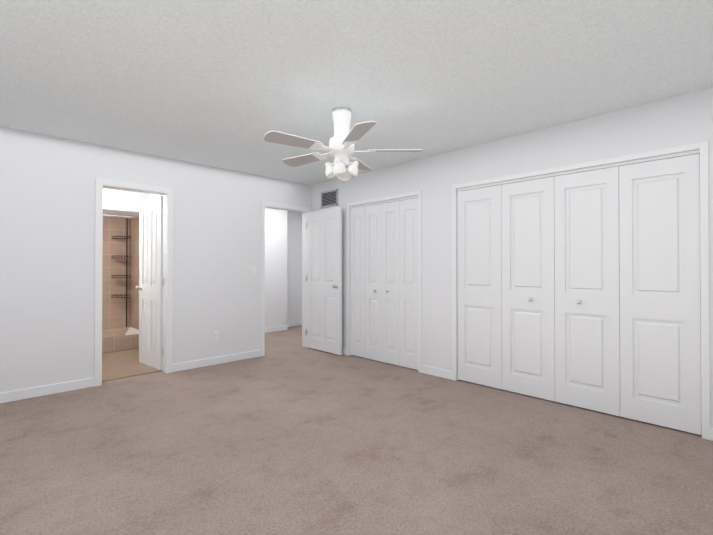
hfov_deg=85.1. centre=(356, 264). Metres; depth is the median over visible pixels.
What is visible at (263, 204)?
door frame
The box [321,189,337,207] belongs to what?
air vent
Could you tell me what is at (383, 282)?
closet doors
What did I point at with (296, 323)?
baseboard
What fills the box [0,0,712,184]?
ceiling
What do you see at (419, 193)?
door frame
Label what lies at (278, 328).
baseboard
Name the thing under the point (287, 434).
floor carpet
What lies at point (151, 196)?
wall
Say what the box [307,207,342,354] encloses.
hall door
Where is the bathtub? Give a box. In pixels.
[102,327,138,352]
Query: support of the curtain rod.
attached to the tiled wall at (134, 222)
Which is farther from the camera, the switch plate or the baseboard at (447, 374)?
the switch plate
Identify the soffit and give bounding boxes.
[103,188,148,218]
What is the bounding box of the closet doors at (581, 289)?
[457,154,701,434]
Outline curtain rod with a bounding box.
[103,214,138,217]
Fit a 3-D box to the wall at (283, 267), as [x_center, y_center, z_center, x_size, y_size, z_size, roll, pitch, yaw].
[-2.212,0.024,6.704,2.350,2.440,0.120,0,-1,-45]
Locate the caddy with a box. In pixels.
[111,218,130,326]
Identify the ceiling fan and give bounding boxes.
[264,107,422,180]
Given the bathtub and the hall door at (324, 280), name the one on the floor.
the bathtub
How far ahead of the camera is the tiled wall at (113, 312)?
6.22 m
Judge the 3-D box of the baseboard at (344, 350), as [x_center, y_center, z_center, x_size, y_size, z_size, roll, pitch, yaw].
[-0.405,1.190,5.573,0.013,0.090,0.775,0,-1,-45]
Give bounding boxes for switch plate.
[251,266,255,274]
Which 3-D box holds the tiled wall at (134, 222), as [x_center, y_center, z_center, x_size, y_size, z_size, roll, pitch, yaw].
[-3.354,0.019,6.103,0.120,2.440,0.870,0,-1,-45]
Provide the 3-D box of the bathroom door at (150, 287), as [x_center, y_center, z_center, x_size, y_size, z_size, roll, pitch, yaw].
[-2.499,0.211,4.683,0.171,2.010,0.620,0,-1,-45]
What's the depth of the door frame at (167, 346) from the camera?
4.27 m
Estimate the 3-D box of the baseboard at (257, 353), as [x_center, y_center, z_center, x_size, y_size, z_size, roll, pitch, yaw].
[-1.697,1.184,4.833,1.135,0.090,0.013,0,-1,-45]
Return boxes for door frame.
[94,178,172,385]
[260,201,311,355]
[347,190,421,372]
[452,141,709,439]
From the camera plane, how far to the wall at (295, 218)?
8.01 m
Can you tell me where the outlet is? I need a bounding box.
[213,331,218,340]
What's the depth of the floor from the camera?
4.65 m
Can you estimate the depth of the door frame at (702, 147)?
2.81 m
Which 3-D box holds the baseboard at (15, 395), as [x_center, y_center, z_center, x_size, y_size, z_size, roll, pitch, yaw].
[-3.633,1.169,2.920,2.805,0.090,0.013,0,-1,-45]
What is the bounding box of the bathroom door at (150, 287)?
[135,196,162,369]
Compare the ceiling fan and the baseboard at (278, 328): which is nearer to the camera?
the ceiling fan
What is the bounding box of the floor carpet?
[0,325,712,534]
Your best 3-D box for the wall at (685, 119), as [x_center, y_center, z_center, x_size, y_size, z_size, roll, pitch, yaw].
[1.978,-0.004,3.267,0.120,2.440,7.420,0,-1,-45]
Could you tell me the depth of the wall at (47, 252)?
3.88 m
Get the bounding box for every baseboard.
[0,377,93,402]
[173,350,260,371]
[265,325,287,332]
[287,321,301,326]
[342,348,346,354]
[421,365,451,379]
[710,427,712,440]
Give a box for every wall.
[0,126,311,392]
[102,216,129,328]
[130,216,138,329]
[149,194,162,198]
[265,208,288,327]
[289,211,301,321]
[312,88,712,426]
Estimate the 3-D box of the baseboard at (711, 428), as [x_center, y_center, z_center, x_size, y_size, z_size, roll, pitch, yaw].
[3.439,1.159,1.682,0.013,0.090,2.825,0,-1,-45]
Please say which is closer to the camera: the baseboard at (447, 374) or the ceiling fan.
the ceiling fan
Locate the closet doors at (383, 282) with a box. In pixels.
[350,198,417,369]
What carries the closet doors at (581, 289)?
in the wall at (685, 119)
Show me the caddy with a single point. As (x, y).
(126, 275)
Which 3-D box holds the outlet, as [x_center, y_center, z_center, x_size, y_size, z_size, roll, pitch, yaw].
[-1.736,0.879,4.799,0.070,0.114,0.010,0,-1,-45]
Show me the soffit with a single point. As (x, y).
(120, 202)
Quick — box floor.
[102,349,161,381]

